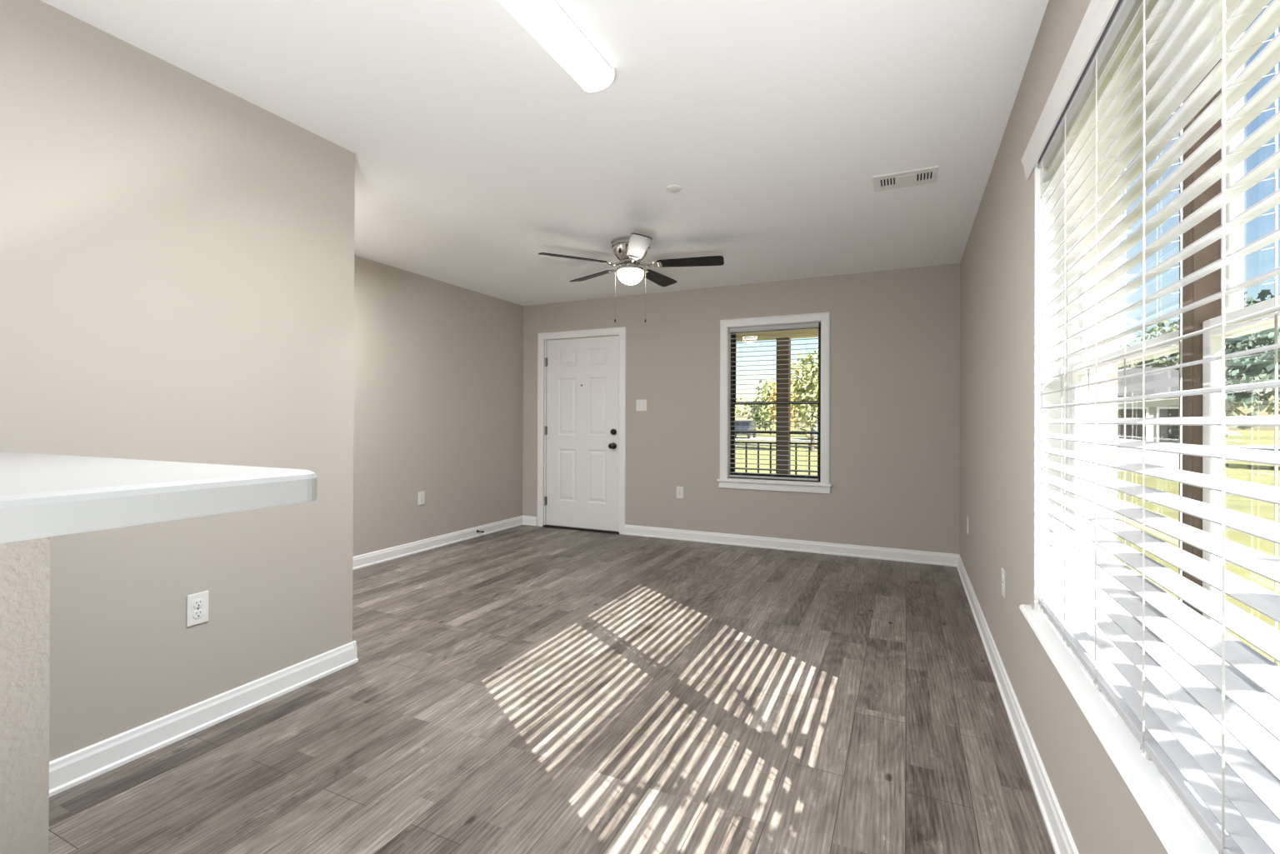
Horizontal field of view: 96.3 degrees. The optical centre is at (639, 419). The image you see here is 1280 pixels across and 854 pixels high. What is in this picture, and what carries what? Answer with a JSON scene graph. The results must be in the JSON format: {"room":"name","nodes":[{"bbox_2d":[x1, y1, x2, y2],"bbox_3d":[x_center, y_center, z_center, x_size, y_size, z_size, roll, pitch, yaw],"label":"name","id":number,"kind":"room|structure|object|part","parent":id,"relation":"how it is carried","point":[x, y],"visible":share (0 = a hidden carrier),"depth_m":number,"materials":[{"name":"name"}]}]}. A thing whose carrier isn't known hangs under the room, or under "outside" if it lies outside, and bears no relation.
{"room":"empty living room","nodes":[
{"label":"empty living room","id":0,"kind":"room"},
{"bbox_2d":[0,536,50,853],"bbox_3d":[-1.453,0.649,1.030,1.304,1.017,0.123,0,0,25],"label":"wall","id":1,"kind":"structure","parent":0,"point":[25,564],"depth_m":0.79,"materials":[{"name":"beige paint"}]},
{"bbox_2d":[0,451,316,543],"bbox_3d":[-1.357,0.113,1.038,1.466,0.054,0.640,0,0,25],"label":"countertop","id":2,"kind":"structure","parent":1,"relation":"on","point":[42,495],"depth_m":0.83,"materials":[{"name":"white stone"}]},
{"bbox_2d":[0,0,354,761],"bbox_3d":[-3.038,-0.068,0.923,1.485,2.438,4.713,0,0,25],"label":"wall partition","id":3,"kind":"structure","parent":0,"point":[177,251],"depth_m":2.05,"materials":[{"name":"beige paint"}]},
{"bbox_2d":[186,590,208,627],"bbox_3d":[-1.650,0.707,2.142,0.009,0.116,0.072,0,0,25],"label":"wall outlet","id":4,"kind":"object","parent":3,"relation":"attached to","point":[197,603],"visible":1,"depth_m":2.14,"materials":[{"name":"white plastic"}]},
{"bbox_2d":[193,599,203,608],"bbox_3d":[-1.648,0.687,2.141,0.004,0.028,0.034,0,0,25],"label":"receptacle","id":5,"kind":"object","parent":4,"relation":"attached to","point":[197,603],"depth_m":2.14,"materials":[{"name":"white plastic"}]},
{"bbox_2d":[193,610,203,618],"bbox_3d":[-1.648,0.726,2.140,0.004,0.028,0.034,0,0,25],"label":"receptacle","id":6,"kind":"object","parent":4,"relation":"attached to","point":[197,613],"depth_m":2.14,"materials":[{"name":"white plastic"}]},
{"bbox_2d":[49,640,358,797],"bbox_3d":[-3.028,1.102,0.926,1.507,0.099,4.735,0,0,25],"label":"baseboard","id":7,"kind":"structure","parent":3,"relation":"attached to","point":[67,772],"depth_m":2.10,"materials":[{"name":"white paint"}]},
{"bbox_2d":[352,255,523,556],"bbox_3d":[-2.089,-0.054,4.905,0.150,2.438,3.708,0,0,25],"label":"wall","id":8,"kind":"structure","parent":0,"point":[438,380],"depth_m":5.19,"materials":[{"name":"beige paint"}]},
{"bbox_2d":[418,490,424,504],"bbox_3d":[-1.929,0.694,5.066,0.009,0.116,0.072,0,0,25],"label":"wall outlet","id":9,"kind":"object","parent":8,"relation":"attached to","point":[421,494],"visible":1,"depth_m":5.06,"materials":[{"name":"white plastic"}]},
{"bbox_2d":[352,515,523,570],"bbox_3d":[-2.007,1.115,4.884,0.022,0.099,3.348,0,0,25],"label":"baseboard","id":10,"kind":"structure","parent":8,"relation":"attached to","point":[391,553],"depth_m":5.14,"materials":[{"name":"white paint"}]},
{"bbox_2d":[40,0,1048,305],"bbox_3d":[-1.009,-1.352,1.887,4.647,0.150,8.361,0,0,25],"label":"ceiling","id":11,"kind":"structure","parent":0,"point":[478,155],"depth_m":2.43,"materials":[{"name":"white paint"}]},
{"bbox_2d":[497,0,615,94],"bbox_3d":[-0.408,-1.239,1.558,0.141,0.072,1.212,0,0,25],"label":"fluorescent light","id":12,"kind":"object","parent":11,"relation":"attached to","point":[546,21],"visible":1,"depth_m":1.85,"materials":[{"name":"white plastic"}]},
{"bbox_2d":[538,233,724,322],"bbox_3d":[-0.042,-0.980,4.124,1.279,0.575,1.245,0,0,25],"label":"ceiling fan","id":13,"kind":"object","parent":11,"relation":"hanging from","point":[631,250],"visible":1,"depth_m":4.02,"materials":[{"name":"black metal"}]},
{"bbox_3d":[-0.451,-1.104,3.915,0.475,0.033,0.130,0,0,-25],"label":"blade","id":14,"kind":"part","parent":13,"relation":"part of","materials":[{"name":"black wood"}]},
{"bbox_3d":[-0.356,-1.102,4.403,0.130,0.033,0.475,0,0,-43],"label":"blade","id":15,"kind":"part","parent":13,"relation":"part of","materials":[{"name":"black wood"}]},
{"bbox_3d":[-0.068,-1.008,4.094,0.188,0.088,0.188,0,0,25],"label":"lamp shade","id":16,"kind":"part","parent":13,"relation":"part of","materials":[{"name":"white glass"}]},
{"bbox_3d":[-0.016,-1.103,3.675,0.130,0.033,0.475,0,0,-7],"label":"blade","id":17,"kind":"part","parent":13,"relation":"part of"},
{"bbox_3d":[0.035,-0.889,4.094,0.011,0.349,0.002,0,0,0],"label":"pull chain","id":18,"kind":"part","parent":13,"relation":"part of","materials":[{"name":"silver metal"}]},
{"bbox_3d":[0.137,-1.100,4.464,0.130,0.033,0.475,0,0,29],"label":"blade","id":19,"kind":"part","parent":13,"relation":"part of","materials":[{"name":"black wood"}]},
{"bbox_3d":[0.347,-1.101,4.014,0.475,0.033,0.130,0,0,11],"label":"blade","id":20,"kind":"part","parent":13,"relation":"part of","materials":[{"name":"black wood"}]},
{"bbox_2d":[665,185,681,192],"bbox_3d":[0.185,-1.264,3.150,0.088,0.010,0.088,0,0,25],"label":"ceiling disc","id":21,"kind":"object","parent":11,"relation":"attached to","point":[672,188],"visible":1,"depth_m":3.13,"materials":[{"name":"white plastic"}]},
{"bbox_2d":[872,165,939,191],"bbox_3d":[1.390,-1.257,3.011,0.307,0.016,0.200,0,0,25],"label":"ceiling vent","id":22,"kind":"object","parent":11,"relation":"in","point":[926,175],"visible":1,"depth_m":3.00,"materials":[{"name":"white plastic"}]},
{"bbox_2d":[48,525,1054,853],"bbox_3d":[-1.019,1.221,1.881,4.647,0.120,8.361,0,0,25],"label":"floor","id":23,"kind":"structure","parent":0,"point":[522,689],"depth_m":2.18,"materials":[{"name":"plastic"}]},
{"bbox_2d":[522,263,959,554],"bbox_3d":[0.665,-0.043,5.581,4.274,2.438,0.160,0,0,25],"label":"wall","id":24,"kind":"structure","parent":0,"point":[895,334],"depth_m":5.03,"materials":[{"name":"beige paint"}]},
{"bbox_2d":[536,326,626,534],"bbox_3d":[-0.620,0.111,6.130,1.084,2.123,0.206,0,0,25],"label":"door","id":25,"kind":"structure","parent":24,"relation":"in","point":[582,407],"depth_m":6.09,"materials":[{"name":"white paint"}]},
{"bbox_3d":[-0.287,0.274,5.904,0.066,0.066,0.078,0,0,25],"label":"knob","id":26,"kind":"part","parent":25,"relation":"part of","materials":[{"name":"black metal"}]},
{"bbox_2d":[636,399,646,410],"bbox_3d":[0.013,-0.143,5.787,0.116,0.116,0.016,0,0,25],"label":"light switch","id":27,"kind":"object","parent":24,"relation":"attached to","point":[641,404],"visible":1,"depth_m":5.79,"materials":[{"name":"white plastic"}]},
{"bbox_2d":[676,486,683,498],"bbox_3d":[0.390,0.714,5.613,0.072,0.116,0.009,0,0,25],"label":"wall outlet","id":28,"kind":"object","parent":24,"relation":"attached to","point":[679,489],"visible":1,"depth_m":5.61,"materials":[{"name":"white plastic"}]},
{"bbox_2d":[522,515,958,566],"bbox_3d":[0.622,1.127,5.496,4.274,0.099,0.022,0,0,25],"label":"baseboard","id":29,"kind":"structure","parent":24,"relation":"attached to","point":[857,551],"depth_m":5.14,"materials":[{"name":"white paint"}]},
{"bbox_2d":[716,311,831,494],"bbox_3d":[1.237,-0.148,5.290,1.033,1.593,0.186,0,0,25],"label":"window","id":30,"kind":"structure","parent":24,"relation":"in","point":[822,485],"depth_m":5.26,"materials":[{"name":"white paint"}]},
{"bbox_2d":[729,322,819,480],"bbox_3d":[1.224,-0.160,5.280,0.813,1.409,0.056,0,0,25],"label":"window blind","id":31,"kind":"object","parent":30,"relation":"attached to","point":[808,325],"visible":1,"depth_m":5.26,"materials":[{"name":"white plastic"}]},
{"bbox_3d":[0.951,-0.147,5.407,0.002,1.362,0.053,0,0,25],"label":"ladder cord","id":32,"kind":"part","parent":31,"relation":"part of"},
{"bbox_3d":[1.225,-0.146,5.279,0.002,1.362,0.053,0,0,25],"label":"ladder cord","id":33,"kind":"part","parent":31,"relation":"part of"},
{"bbox_3d":[1.221,0.536,5.278,0.809,0.018,0.050,0,0,25],"label":"rail","id":34,"kind":"part","parent":31,"relation":"part of","materials":[{"name":"white plastic"}]},
{"bbox_3d":[1.226,-0.844,5.282,0.813,0.040,0.056,0,0,25],"label":"head rail","id":35,"kind":"part","parent":31,"relation":"part of","materials":[{"name":"white plastic"}]},
{"bbox_3d":[1.497,-0.146,5.153,0.002,1.362,0.053,0,0,25],"label":"ladder cord","id":36,"kind":"part","parent":31,"relation":"part of","materials":[{"name":"white fabric"}]},
{"bbox_3d":[1.263,-0.154,5.345,0.841,1.423,0.065,0,0,25],"label":"frame","id":37,"kind":"part","parent":30,"relation":"part of","materials":[{"name":"black metal"}]},
{"bbox_3d":[1.254,0.187,5.329,0.809,0.708,0.026,0,0,25],"label":"sash","id":38,"kind":"part","parent":30,"relation":"part of","materials":[{"name":"clear glass"}]},
{"bbox_3d":[1.270,-0.495,5.358,0.809,0.710,0.026,0,0,25],"label":"sash","id":39,"kind":"part","parent":30,"relation":"part of","materials":[{"name":"clear glass"}]},
{"bbox_2d":[959,0,1167,853],"bbox_3d":[0.987,-0.052,1.009,0.165,2.438,8.261,0,0,25],"label":"wall","id":40,"kind":"structure","parent":0,"point":[1102,815],"depth_m":2.20,"materials":[{"name":"beige paint"}]},
{"bbox_2d":[966,516,969,534],"bbox_3d":[2.258,0.729,3.954,0.009,0.116,0.072,0,0,25],"label":"wall outlet","id":41,"kind":"object","parent":40,"relation":"attached to","point":[967,518],"visible":1,"depth_m":3.92,"materials":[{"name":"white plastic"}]},
{"bbox_2d":[1000,567,1004,598],"bbox_3d":[1.584,0.713,2.503,0.009,0.116,0.072,0,0,25],"label":"wall outlet","id":42,"kind":"object","parent":40,"relation":"attached to","point":[1002,586],"visible":1,"depth_m":2.49,"materials":[{"name":"white plastic"}]},
{"bbox_2d":[956,554,1079,853],"bbox_3d":[0.856,1.117,0.955,0.022,0.099,8.061,0,0,25],"label":"baseboard","id":43,"kind":"structure","parent":40,"relation":"attached to","point":[1062,842],"depth_m":1.98,"materials":[{"name":"white paint"}]},
{"bbox_2d":[1034,160,1067,612],"bbox_3d":[0.976,-0.126,1.074,0.087,1.525,1.830,0,0,25],"label":"trim","id":44,"kind":"structure","parent":40,"relation":"attached to","point":[1051,399],"depth_m":1.90,"materials":[{"name":"white paint"}]},
{"bbox_2d":[1019,604,1219,853],"bbox_3d":[0.971,0.648,1.073,0.150,0.022,1.954,0,0,25],"label":"window sill","id":45,"kind":"structure","parent":40,"relation":"attached to","point":[1177,831],"depth_m":1.09,"materials":[{"name":"white paint"}]},
{"bbox_2d":[1066,203,1179,549],"bbox_3d":[1.251,-0.123,1.471,0.077,1.517,0.854,0,0,25],"label":"window","id":46,"kind":"structure","parent":40,"relation":"in","point":[1073,379],"depth_m":1.84,"materials":[{"name":"white paint"}]},
{"bbox_3d":[1.251,-0.123,1.471,0.077,1.517,0.854,0,0,25],"label":"frame","id":47,"kind":"part","parent":46,"relation":"part of","materials":[{"name":"white paint"}]},
{"bbox_3d":[1.231,0.217,1.474,0.019,0.786,0.841,0,0,25],"label":"sash","id":48,"kind":"part","parent":46,"relation":"part of","materials":[{"name":"white paint"}]},
{"bbox_3d":[1.256,-0.505,1.465,0.019,0.724,0.841,0,0,25],"label":"sash","id":49,"kind":"part","parent":46,"relation":"part of","materials":[{"name":"white paint"}]},
{"bbox_2d":[1020,0,1279,853],"bbox_3d":[0.953,-0.153,1.086,0.086,1.536,2.023,0,0,25],"label":"window blind","id":50,"kind":"object","parent":40,"relation":"attached to","point":[1202,707],"visible":1,"depth_m":1.01,"materials":[{"name":"white plastic"}]},
{"bbox_3d":[1.314,-0.120,1.832,0.058,1.461,0.014,0,0,25],"label":"ladder cord","id":51,"kind":"part","parent":50,"relation":"part of","materials":[{"name":"white fabric"}]},
{"bbox_3d":[1.190,-0.121,1.565,0.058,1.461,0.014,0,0,25],"label":"ladder cord","id":52,"kind":"part","parent":50,"relation":"part of","materials":[{"name":"white fabric"}]},
{"bbox_3d":[0.969,-0.856,1.081,0.056,0.046,1.786,0,0,25],"label":"head rail","id":53,"kind":"part","parent":50,"relation":"part of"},
{"bbox_3d":[1.069,-0.122,1.306,0.058,1.461,0.014,0,0,25],"label":"ladder cord","id":54,"kind":"part","parent":50,"relation":"part of","materials":[{"name":"white fabric"}]},
{"bbox_3d":[0.963,0.595,1.077,0.052,0.018,1.786,0,0,25],"label":"rail","id":55,"kind":"part","parent":50,"relation":"part of","materials":[{"name":"white plastic"}]},
{"bbox_3d":[0.946,-0.123,1.041,0.058,1.461,0.014,0,0,25],"label":"ladder cord","id":56,"kind":"part","parent":50,"relation":"part of","materials":[{"name":"white fabric"}]},
{"bbox_3d":[0.823,-0.124,0.776,0.058,1.461,0.014,0,0,25],"label":"ladder cord","id":57,"kind":"part","parent":50,"relation":"part of","materials":[{"name":"white fabric"}]},
{"bbox_2d":[1202,33,1279,628],"bbox_3d":[0.858,-0.126,0.626,0.077,1.517,0.893,0,0,25],"label":"window","id":58,"kind":"structure","parent":40,"relation":"in","point":[1234,309],"depth_m":1.01,"materials":[{"name":"white paint"}]},
{"bbox_3d":[0.842,0.213,0.637,0.019,0.786,0.880,0,0,25],"label":"sash","id":59,"kind":"part","parent":58,"relation":"part of","materials":[{"name":"white paint"}]},
{"bbox_3d":[0.867,-0.509,0.628,0.019,0.724,0.880,0,0,25],"label":"sash","id":60,"kind":"part","parent":58,"relation":"part of","materials":[{"name":"white paint"}]},
{"bbox_2d":[1097,177,1118,559],"bbox_3d":[1.087,0.048,0.962,0.058,2.638,8.261,0,0,25],"label":"trim","id":61,"kind":"structure","parent":0,"point":[1107,391],"depth_m":1.84,"materials":[{"name":"white wood"}]},
{"bbox_2d":[1178,58,1221,634],"bbox_3d":[1.039,-0.126,1.066,0.039,1.525,0.059,0,0,25],"label":"post","id":62,"kind":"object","parent":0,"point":[1208,285],"depth_m":1.04,"materials":[{"name":"brown wood"}]},
{"label":"outside","id":63,"kind":"structure","parent":0,"visible":0},
{"bbox_2d":[735,426,1279,698],"bbox_3d":[28.031,1.622,36.588,200.000,0.100,210.000,0,0,25],"label":"lawn","id":64,"kind":"structure","parent":63,"point":[1260,473],"depth_m":12.66,"materials":[{"name":"green plant"}]},
{"bbox_2d":[735,397,747,416],"bbox_3d":[8.866,-0.419,61.558,5.133,3.963,5.039,0,0,25],"label":"tree","id":65,"kind":"object","parent":64,"relation":"on","point":[739,411],"visible":0.08,"depth_m":61.26,"materials":[{"name":"green plant"}]},
{"bbox_2d":[745,397,774,430],"bbox_3d":[14.959,-0.606,67.599,5.177,4.410,5.059,0,0,25],"label":"tree","id":66,"kind":"object","parent":64,"relation":"on","point":[758,420],"visible":0.29,"depth_m":67.74,"materials":[{"name":"green plant"}]},
{"bbox_2d":[753,377,792,434],"bbox_3d":[12.928,-1.431,56.444,3.825,5.995,3.783,0,0,25],"label":"tree","id":67,"kind":"object","parent":64,"relation":"on","point":[768,394],"visible":0.49,"depth_m":56.27,"materials":[{"name":"green plant"}]},
{"bbox_2d":[767,369,803,430],"bbox_3d":[7.944,-0.650,30.806,2.338,4.272,2.318,0,0,25],"label":"tree","id":68,"kind":"object","parent":64,"relation":"on","point":[792,396],"visible":0.14,"depth_m":30.88,"materials":[{"name":"green plant"}]},
{"bbox_2d":[790,347,818,450],"bbox_3d":[7.911,-1.042,25.859,2.795,5.031,2.684,0,0,25],"label":"tree","id":69,"kind":"object","parent":64,"relation":"on","point":[811,397],"visible":0.53,"depth_m":25.91,"materials":[{"name":"green plant"}]},
{"bbox_2d":[1117,340,1139,368],"bbox_3d":[20.558,-1.301,26.968,4.643,5.651,4.559,0,0,25],"label":"tree","id":70,"kind":"object","parent":64,"relation":"on","point":[1119,345],"visible":0.02,"depth_m":26.13,"materials":[{"name":"green plant"}]},
{"bbox_2d":[1117,367,1179,471],"bbox_3d":[15.378,-0.078,18.491,2.700,3.120,6.300,0,0,25],"label":"house","id":71,"kind":"structure","parent":64,"relation":"on","point":[1168,382],"depth_m":16.08,"materials":[{"name":"grey"}]},
{"bbox_3d":[13.836,0.201,16.125,0.600,0.980,0.030,0,0,25],"label":"house pane","id":72,"kind":"part","parent":71,"relation":"part of","materials":[{"name":"grey glass"}]},
{"bbox_3d":[14.652,0.203,15.745,0.600,0.980,0.030,0,0,25],"label":"house pane","id":73,"kind":"part","parent":71,"relation":"part of","materials":[{"name":"glass"}]},
{"bbox_2d":[1123,320,1249,374],"bbox_3d":[27.530,-1.941,29.174,5.317,6.993,5.207,0,0,25],"label":"tree","id":74,"kind":"object","parent":64,"relation":"on","point":[1155,362],"visible":0.08,"depth_m":29.41,"materials":[{"name":"green plant"}]},
{"bbox_2d":[1161,289,1279,437],"bbox_3d":[21.731,-1.676,21.015,3.892,6.381,3.792,0,0,25],"label":"tree","id":75,"kind":"object","parent":64,"relation":"on","point":[1257,367],"visible":0.34,"depth_m":20.53,"materials":[{"name":"broad leaves"},{"name":"bark"}]},
{"bbox_2d":[1244,294,1279,415],"bbox_3d":[27.786,-2.151,22.965,4.982,7.388,4.829,0,0,25],"label":"tree","id":76,"kind":"object","parent":64,"relation":"on","point":[1270,407],"visible":0.1,"depth_m":24.50,"materials":[{"name":"green plant"}]},
{"bbox_3d":[0.559,1.314,6.666,7.400,0.170,1.729,0,0,25],"label":"floor","id":77,"kind":"structure","parent":64,"relation":"on","visible":0},
{"bbox_2d":[735,430,775,473],"bbox_3d":[1.101,0.683,7.128,1.190,1.098,0.044,0,0,25],"label":"porch railing","id":78,"kind":"object","parent":77,"relation":"on","point":[736,432],"visible":0.09,"depth_m":6.96,"materials":[{"name":"brown metal"}]},
{"bbox_3d":[1.101,0.607,7.128,1.190,0.016,0.020,0,0,25],"label":"rail","id":79,"kind":"part","parent":78,"relation":"part of","materials":[{"name":"brown metal"}]},
{"bbox_3d":[1.102,0.282,7.129,1.190,0.022,0.028,0,0,25],"label":"rail","id":80,"kind":"part","parent":78,"relation":"part of","materials":[{"name":"brown metal"}]},
{"bbox_3d":[1.103,0.152,7.129,1.190,0.035,0.044,0,0,25],"label":"rail","id":81,"kind":"part","parent":78,"relation":"part of","materials":[{"name":"brown metal"}]},
{"bbox_2d":[775,337,790,474],"bbox_3d":[1.711,0.133,6.849,0.148,2.200,0.147,0,0,25],"label":"porch post","id":82,"kind":"object","parent":77,"relation":"on","point":[783,387],"visible":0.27,"depth_m":6.79,"materials":[{"name":"brown wood"}]},
{"bbox_2d":[789,430,817,474],"bbox_3d":[2.189,0.686,6.622,0.910,1.098,0.044,0,0,25],"label":"porch railing","id":83,"kind":"object","parent":77,"relation":"on","point":[796,432],"visible":0.19,"depth_m":6.73,"materials":[{"name":"brown metal"}]},
{"bbox_3d":[2.189,0.610,6.622,0.910,0.016,0.020,0,0,25],"label":"rail","id":84,"kind":"part","parent":83,"relation":"part of","materials":[{"name":"brown metal"}]},
{"bbox_3d":[2.190,0.284,6.623,0.910,0.022,0.028,0,0,25],"label":"rail","id":85,"kind":"part","parent":83,"relation":"part of","materials":[{"name":"brown metal"}]},
{"bbox_3d":[2.191,0.154,6.623,0.910,0.035,0.044,0,0,25],"label":"rail","id":86,"kind":"part","parent":83,"relation":"part of","materials":[{"name":"brown metal"}]},
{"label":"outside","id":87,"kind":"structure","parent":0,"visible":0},
{"bbox_3d":[0.663,-1.281,6.876,7.400,0.080,2.179,0,0,25],"label":"ceiling","id":88,"kind":"structure","parent":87,"visible":0},
{"bbox_2d":[736,329,818,341],"bbox_3d":[0.839,-1.104,7.254,7.400,0.270,0.145,0,0,25],"label":"beam","id":89,"kind":"structure","parent":88,"relation":"attached to","point":[802,332],"depth_m":6.82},
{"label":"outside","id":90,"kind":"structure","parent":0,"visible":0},
{"bbox_2d":[735,437,1279,450],"bbox_3d":[27.399,1.557,35.228,200.000,0.020,7.000,0,0,25],"label":"road","id":91,"kind":"structure","parent":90,"point":[1257,447],"depth_m":33.94,"materials":[{"name":"grey asphalt"}]},
{"bbox_2d":[735,420,756,438],"bbox_3d":[8.246,0.789,46.450,1.760,1.415,4.300,0,0,20],"label":"parked car","id":92,"kind":"object","parent":91,"relation":"on","point":[737,422],"visible":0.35,"depth_m":45.59,"materials":[{"name":"paint"}]}
]}

